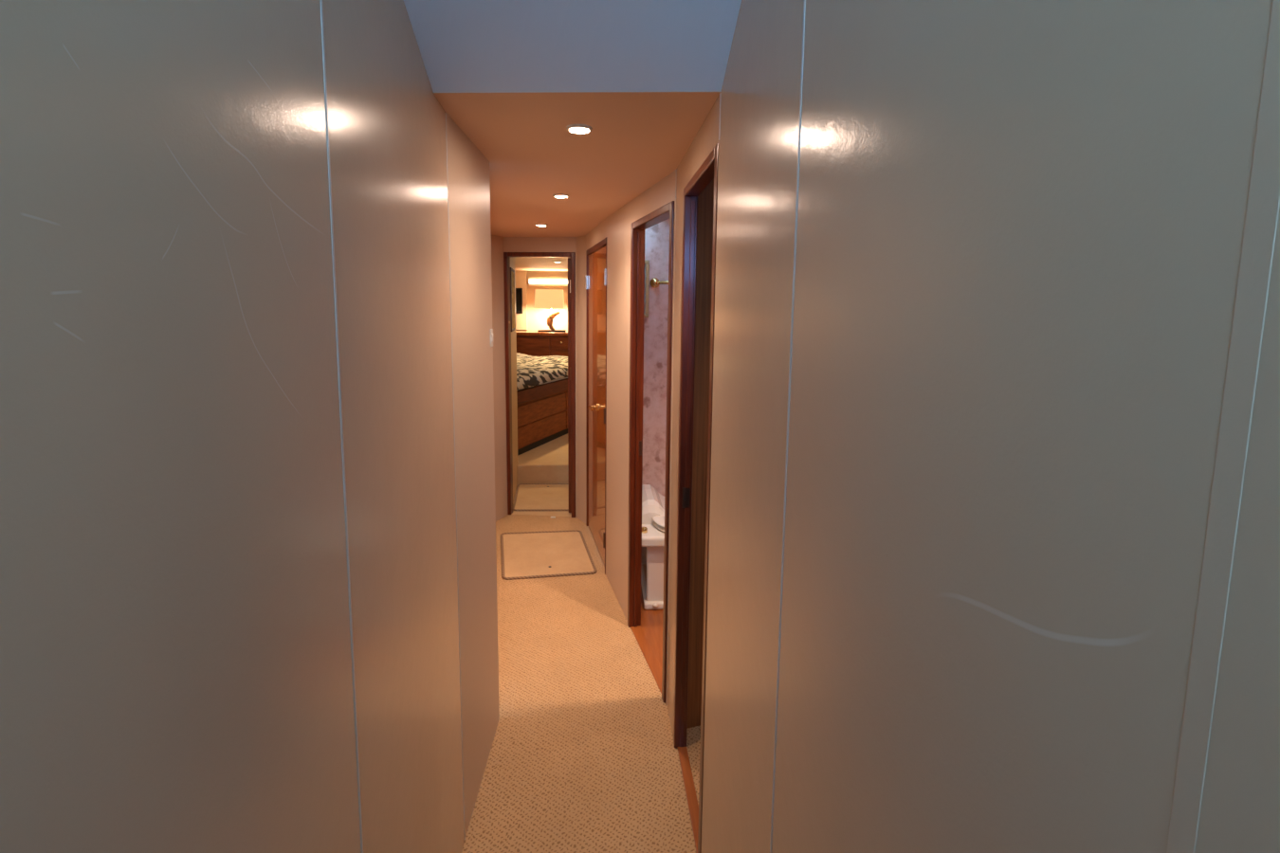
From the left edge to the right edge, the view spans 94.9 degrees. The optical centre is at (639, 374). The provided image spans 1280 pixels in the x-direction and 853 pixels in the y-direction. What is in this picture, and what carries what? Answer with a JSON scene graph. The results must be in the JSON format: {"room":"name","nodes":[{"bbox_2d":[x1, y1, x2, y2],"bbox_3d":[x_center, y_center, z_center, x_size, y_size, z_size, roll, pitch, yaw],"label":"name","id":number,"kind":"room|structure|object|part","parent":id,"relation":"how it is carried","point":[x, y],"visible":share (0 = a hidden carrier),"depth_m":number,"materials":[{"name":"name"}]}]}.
{"room":"ship interior","nodes":[
{"label":"ship interior","id":0,"kind":"room"},
{"bbox_2d":[0,0,464,852],"bbox_3d":[-0.390,-0.121,0.439,0.045,3.220,2.154,0,7,-6],"label":"wall","id":1,"kind":"structure","parent":0,"point":[176,669],"depth_m":0.53,"materials":[{"name":"paint"}]},
{"bbox_2d":[320,0,363,852],"bbox_3d":[-0.410,0.302,0.828,0.004,2.250,0.006,0,7,-4],"label":"trim","id":2,"kind":"structure","parent":1,"relation":"attached to","point":[321,6],"depth_m":0.80,"materials":[{"name":"beige"}]},
{"bbox_2d":[446,113,499,835],"bbox_3d":[-0.524,0.313,1.819,0.045,2.040,0.498,0,7,-2],"label":"wall","id":3,"kind":"structure","parent":0,"point":[467,167],"depth_m":1.77,"materials":[{"name":"paint"}]},
{"bbox_2d":[445,112,465,840],"bbox_3d":[-0.493,0.343,1.573,0.004,1.998,0.006,0,7,-4],"label":"trim","id":4,"kind":"structure","parent":3,"relation":"attached to","point":[446,113],"depth_m":1.56,"materials":[{"name":"beige"}]},
{"bbox_2d":[490,329,493,347],"bbox_3d":[-0.504,-0.125,1.998,0.008,0.060,0.036,0,7,-4],"label":"light switch","id":5,"kind":"object","parent":3,"relation":"attached to","point":[491,330],"visible":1,"depth_m":1.99,"materials":[{"name":"beige plastic"}]},
{"bbox_2d":[491,235,507,521],"bbox_3d":[-1.017,0.044,4.124,0.045,2.040,0.187,3,7,19],"label":"wall","id":6,"kind":"structure","parent":0,"point":[497,242],"depth_m":4.13,"materials":[{"name":"paint"}]},
{"bbox_2d":[510,257,517,502],"bbox_3d":[-1.028,-0.018,4.659,0.050,2.040,0.811,0,7,-8],"label":"wall","id":7,"kind":"structure","parent":0,"point":[512,260],"depth_m":4.77,"materials":[{"name":"brown paint"}]},
{"bbox_2d":[510,267,515,331],"bbox_3d":[-0.963,-0.559,4.407,0.026,0.465,0.360,0,7,-8],"label":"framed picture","id":8,"kind":"object","parent":7,"relation":"attached to","point":[512,271],"visible":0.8,"depth_m":4.34,"materials":[{"name":"brown"}]},
{"bbox_3d":[-0.961,-0.559,4.407,0.021,0.425,0.320,0,7,-8],"label":"picture panel","id":9,"kind":"part","parent":8,"relation":"part of","materials":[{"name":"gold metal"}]},
{"bbox_2d":[502,237,576,517],"bbox_3d":[-0.706,0.038,4.205,0.515,2.040,0.045,1,7,5],"label":"wall","id":10,"kind":"structure","parent":0,"point":[510,244],"depth_m":4.08,"materials":[{"name":"paint"}]},
{"bbox_2d":[503,252,575,518],"bbox_3d":[-0.703,0.073,4.389,0.540,1.907,0.491,0,7,-4],"label":"door frame","id":11,"kind":"structure","parent":10,"relation":"in","point":[571,256],"depth_m":4.19,"materials":[{"name":"brown wood"}]},
{"bbox_2d":[516,271,567,330],"bbox_3d":[-1.695,-0.429,8.186,3.000,2.040,0.050,0,7,-4],"label":"wall","id":12,"kind":"structure","parent":0,"point":[537,318],"depth_m":8.13,"materials":[{"name":"beige paint"}]},
{"bbox_2d":[515,288,522,313],"bbox_3d":[-1.862,-1.003,7.968,0.535,0.347,0.078,0,7,-4],"label":"television","id":13,"kind":"object","parent":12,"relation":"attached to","point":[519,291],"visible":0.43,"depth_m":7.94,"materials":[{"name":"black plastic"}]},
{"bbox_2d":[515,271,527,329],"bbox_3d":[-2.343,-1.020,8.010,1.580,0.800,0.080,0,7,-4],"label":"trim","id":14,"kind":"structure","parent":12,"relation":"attached to","point":[521,276],"depth_m":8.03,"materials":[{"name":"beige paint"}]},
{"bbox_2d":[528,276,567,286],"bbox_3d":[-0.978,-1.273,8.063,1.090,0.120,0.095,0,7,-4],"label":"strip light","id":15,"kind":"object","parent":12,"relation":"attached to","point":[532,281],"visible":0.44,"depth_m":8.01,"materials":[{"name":"beige plastic"}]},
{"bbox_2d":[529,279,567,283],"bbox_3d":[-0.976,-1.269,8.024,1.070,0.050,0.017,0,7,-4],"label":"diffuser","id":16,"kind":"object","parent":15,"relation":"attached to","point":[530,281],"depth_m":8.00,"materials":[{"name":"beige plastic"}]},
{"bbox_2d":[517,433,568,484],"bbox_3d":[-1.598,0.697,6.671,2.900,0.230,3.325,0,7,-4],"label":"floor","id":17,"kind":"structure","parent":0,"point":[547,463],"depth_m":5.08,"materials":[{"name":"carpet"}]},
{"bbox_2d":[516,352,567,456],"bbox_3d":[-1.345,0.232,6.208,1.200,0.805,1.850,3,7,19],"label":"bed","id":18,"kind":"object","parent":17,"relation":"on","point":[541,381],"visible":0.41,"depth_m":5.71,"materials":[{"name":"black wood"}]},
{"bbox_3d":[-0.948,0.331,5.688,0.016,0.185,1.010,3,7,19],"label":"drawer","id":19,"kind":"part","parent":18,"relation":"part of","materials":[{"name":"brown wood"}]},
{"bbox_3d":[-0.950,0.525,5.710,0.016,0.187,1.010,3,7,19],"label":"drawer","id":20,"kind":"part","parent":18,"relation":"part of","materials":[{"name":"brown wood"}]},
{"bbox_3d":[-1.347,0.085,6.204,1.185,0.118,1.830,3,7,19],"label":"rail","id":21,"kind":"part","parent":18,"relation":"part of","materials":[{"name":"brown wood"}]},
{"bbox_3d":[-1.340,0.017,6.215,1.125,0.110,1.750,3,7,19],"label":"mattress","id":22,"kind":"part","parent":18,"relation":"part of","materials":[{"name":"white"}]},
{"bbox_3d":[-0.654,0.237,6.534,0.016,0.185,0.750,3,7,19],"label":"drawer","id":23,"kind":"part","parent":18,"relation":"part of","materials":[{"name":"brown wood"}]},
{"bbox_3d":[-0.657,0.432,6.556,0.016,0.187,0.750,3,7,19],"label":"drawer","id":24,"kind":"part","parent":18,"relation":"part of","materials":[{"name":"brown wood"}]},
{"bbox_2d":[516,330,567,356],"bbox_3d":[-1.380,-0.069,7.879,2.290,1.020,0.663,0,7,-4],"label":"base cabinet","id":25,"kind":"object","parent":17,"relation":"on","point":[535,343],"visible":0.16,"depth_m":7.55,"materials":[{"name":"brown wood"}]},
{"bbox_3d":[-1.489,-0.219,7.558,0.650,0.530,0.018,0,7,-4],"label":"door","id":26,"kind":"part","parent":25,"relation":"part of","materials":[{"name":"brown wood"}]},
{"bbox_2d":[534,289,566,331],"bbox_3d":[-1.187,-0.849,7.793,0.400,0.556,0.200,0,7,-4],"label":"table lamp","id":27,"kind":"object","parent":25,"relation":"on","point":[544,299],"visible":0.99,"depth_m":7.68,"materials":[{"name":"beige fabric"}]},
{"bbox_3d":[-1.195,-1.001,7.775,0.380,0.250,0.200,0,7,-4],"label":"lamp shade","id":28,"kind":"part","parent":27,"relation":"part of","materials":[{"name":"beige fabric"}]},
{"bbox_3d":[-1.170,-0.584,7.825,0.360,0.023,0.180,0,7,-4],"label":"plate","id":29,"kind":"part","parent":27,"relation":"part of","materials":[{"name":"black plastic"}]},
{"bbox_3d":[-0.995,-0.210,7.592,0.300,0.175,0.018,0,7,-4],"label":"drawer","id":30,"kind":"part","parent":25,"relation":"part of","materials":[{"name":"brown wood"}]},
{"bbox_3d":[-0.993,-0.396,7.571,0.300,0.170,0.018,0,7,-4],"label":"drawer","id":31,"kind":"part","parent":25,"relation":"part of","materials":[{"name":"brown wood"}]},
{"bbox_2d":[403,0,741,92],"bbox_3d":[-0.075,-1.144,0.279,0.740,1.256,2.025,0,7,-4],"label":"ceiling","id":32,"kind":"structure","parent":0,"point":[465,45],"depth_m":1.20,"materials":[{"name":"blue"}]},
{"bbox_2d":[433,91,720,272],"bbox_3d":[-1.244,-1.059,4.723,3.577,0.050,7.371,-1,7,-12],"label":"ceiling","id":33,"kind":"structure","parent":0,"point":[635,140],"depth_m":1.79,"materials":[{"name":"beige paint"}]},
{"bbox_2d":[535,223,547,226],"bbox_3d":[-0.579,-0.878,3.450,0.071,0.010,0.071,0,7,-4],"label":"recessed light","id":34,"kind":"object","parent":33,"relation":"in","point":[537,225],"visible":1,"depth_m":3.43,"materials":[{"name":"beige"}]},
{"bbox_2d":[552,193,569,198],"bbox_3d":[-0.339,-0.770,2.533,0.071,0.010,0.071,0,7,-4],"label":"recessed light","id":35,"kind":"object","parent":33,"relation":"in","point":[557,195],"visible":1,"depth_m":2.52,"materials":[{"name":"beige"}]},
{"bbox_2d":[566,124,592,134],"bbox_3d":[-0.163,-0.659,1.577,0.071,0.010,0.071,0,7,-4],"label":"recessed light","id":36,"kind":"object","parent":33,"relation":"in","point":[579,129],"visible":1,"depth_m":1.56,"materials":[{"name":"beige"}]},
{"bbox_2d":[461,485,700,852],"bbox_3d":[0.246,1.293,2.388,2.218,0.060,5.778,0,7,-10],"label":"floor","id":37,"kind":"structure","parent":0,"point":[583,758],"depth_m":2.12,"materials":[{"name":"carpet"}]},
{"bbox_2d":[512,483,568,511],"bbox_3d":[-0.742,0.980,4.727,0.564,0.017,0.680,0,7,-4],"label":"floor hatch","id":38,"kind":"object","parent":37,"relation":"on","point":[529,497],"visible":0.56,"depth_m":4.70,"materials":[{"name":"carpet"}]},
{"bbox_2d":[500,530,596,580],"bbox_3d":[-0.590,1.104,3.660,0.537,0.017,0.722,-1,7,-14],"label":"floor hatch","id":39,"kind":"object","parent":37,"relation":"on","point":[546,554],"visible":1,"depth_m":3.61,"materials":[{"name":"carpet"}]},
{"bbox_2d":[640,484,664,609],"bbox_3d":[0.213,0.913,3.210,0.464,0.510,0.559,0,7,-4],"label":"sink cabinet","id":40,"kind":"object","parent":37,"relation":"on","point":[652,502],"visible":0.26,"depth_m":2.99,"materials":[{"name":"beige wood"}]},
{"bbox_3d":[0.022,0.786,2.977,0.032,0.032,0.032,0,7,-4],"label":"flush knob","id":41,"kind":"part","parent":40,"relation":"part of","materials":[{"name":"gold metal"}]},
{"bbox_3d":[0.246,0.774,3.117,0.372,0.023,0.402,0,7,-4],"label":"seat","id":42,"kind":"part","parent":40,"relation":"part of","materials":[{"name":"beige"}]},
{"bbox_3d":[0.247,0.751,3.114,0.372,0.019,0.402,0,7,-4],"label":"seat lid","id":43,"kind":"part","parent":40,"relation":"part of","materials":[{"name":"beige"}]},
{"bbox_2d":[576,235,585,523],"bbox_3d":[-0.391,0.052,4.112,0.045,2.040,0.150,-4,8,-33],"label":"wall","id":44,"kind":"structure","parent":0,"point":[581,240],"depth_m":4.10,"materials":[{"name":"paint"}]},
{"bbox_2d":[585,217,607,576],"bbox_3d":[-0.253,0.107,3.641,0.045,2.040,0.831,-1,7,-13],"label":"wall","id":45,"kind":"structure","parent":0,"point":[599,232],"depth_m":3.32,"materials":[{"name":"paint"}]},
{"bbox_2d":[585,237,606,574],"bbox_3d":[-0.277,0.159,3.639,0.104,1.897,0.783,-1,7,-13],"label":"door","id":46,"kind":"structure","parent":45,"relation":"in","point":[595,283],"depth_m":3.61,"materials":[{"name":"brown wood"}]},
{"bbox_3d":[-0.281,0.203,3.545,0.059,0.048,0.132,0,7,-4],"label":"handle","id":47,"kind":"part","parent":46,"relation":"part of","materials":[{"name":"gold metal"}]},
{"bbox_2d":[606,169,676,705],"bbox_3d":[-0.011,0.218,2.697,0.045,2.040,1.132,-1,7,-15],"label":"wall","id":48,"kind":"structure","parent":0,"point":[661,193],"depth_m":2.91,"materials":[{"name":"paint"}]},
{"bbox_2d":[627,201,674,702],"bbox_3d":[0.055,0.303,2.459,0.060,1.907,0.587,-1,7,-15],"label":"door frame","id":49,"kind":"structure","parent":48,"relation":"in","point":[639,227],"depth_m":2.65,"materials":[{"name":"brown wood"}]},
{"bbox_3d":[-0.003,0.341,2.722,0.024,0.070,0.003,-1,7,-15],"label":"strike plate","id":50,"kind":"part","parent":49,"relation":"part of","materials":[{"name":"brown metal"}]},
{"bbox_3d":[0.047,1.243,2.569,0.050,0.014,0.525,-1,7,-15],"label":"sill","id":51,"kind":"part","parent":49,"relation":"part of","materials":[{"name":"brown wood"}]},
{"bbox_2d":[642,219,669,496],"bbox_3d":[0.514,0.127,3.453,1.315,2.060,0.050,0,7,-4],"label":"wall","id":52,"kind":"structure","parent":0,"point":[657,236],"depth_m":3.38,"materials":[{"name":"paint"}]},
{"bbox_2d":[644,260,649,317],"bbox_3d":[-0.046,-0.482,3.307,0.193,0.318,0.028,0,7,-4],"label":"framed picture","id":53,"kind":"object","parent":52,"relation":"attached to","point":[647,265],"visible":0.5,"depth_m":3.30,"materials":[{"name":"brown"}]},
{"bbox_3d":[-0.047,-0.483,3.313,0.153,0.278,0.012,0,7,-4],"label":"picture panel","id":54,"kind":"part","parent":53,"relation":"part of","materials":[{"name":"clear glass"}]},
{"bbox_2d":[649,277,668,288],"bbox_3d":[0.264,-0.514,3.298,0.414,0.056,0.078,0,7,-4],"label":"towel bar","id":55,"kind":"object","parent":52,"relation":"attached to","point":[654,283],"visible":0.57,"depth_m":3.26,"materials":[{"name":"gold metal"}]},
{"bbox_3d":[0.266,-0.512,3.273,0.358,0.019,0.019,0,7,-4],"label":"rail","id":56,"kind":"part","parent":55,"relation":"part of","materials":[{"name":"gold metal"}]},
{"bbox_2d":[686,179,713,729],"bbox_3d":[0.702,0.271,2.216,1.149,2.060,0.044,-1,7,-18],"label":"door","id":57,"kind":"structure","parent":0,"point":[705,199],"depth_m":2.03,"materials":[{"name":"brown wood"}]},
{"bbox_2d":[667,0,1279,852],"bbox_3d":[0.241,-0.150,0.750,0.045,3.220,2.690,0,7,-4],"label":"wall","id":58,"kind":"structure","parent":0,"point":[1020,224],"depth_m":0.42,"materials":[{"name":"paint"}]},
{"bbox_2d":[675,169,676,199],"bbox_3d":[0.126,-0.661,2.039,0.006,0.098,0.008,0,7,-4],"label":"trim","id":59,"kind":"structure","parent":58,"relation":"attached to","point":[676,170],"depth_m":2.04,"materials":[{"name":"beige"}]},
{"bbox_2d":[673,142,718,852],"bbox_3d":[0.168,0.396,1.701,0.048,1.917,0.540,0,7,-4],"label":"door frame","id":60,"kind":"structure","parent":58,"relation":"in","point":[707,172],"depth_m":1.89,"materials":[{"name":"brown wood"}]},
{"bbox_3d":[0.152,0.407,1.943,0.024,0.070,0.003,0,7,-4],"label":"strike plate","id":61,"kind":"part","parent":60,"relation":"part of","materials":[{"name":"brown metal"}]},
{"bbox_3d":[0.164,1.335,1.809,0.032,0.026,0.540,0,7,-4],"label":"sill","id":62,"kind":"part","parent":60,"relation":"part of","materials":[{"name":"brown wood"}]},
{"bbox_2d":[718,93,720,140],"bbox_3d":[0.179,-0.575,1.309,0.004,0.100,0.006,0,7,-4],"label":"trim","id":63,"kind":"structure","parent":58,"relation":"attached to","point":[720,94],"depth_m":1.31,"materials":[{"name":"beige"}]},
{"bbox_2d":[769,0,805,852],"bbox_3d":[0.210,0.304,0.866,0.004,2.250,0.006,0,7,-4],"label":"trim","id":64,"kind":"structure","parent":58,"relation":"attached to","point":[804,4],"depth_m":0.83,"materials":[{"name":"beige"}]},
{"bbox_2d":[1166,0,1279,852],"bbox_3d":[0.253,0.246,0.277,0.004,2.500,0.012,0,7,-4],"label":"trim","id":65,"kind":"structure","parent":58,"relation":"attached to","point":[1263,205],"depth_m":0.25,"materials":[{"name":"paint"}]}
]}

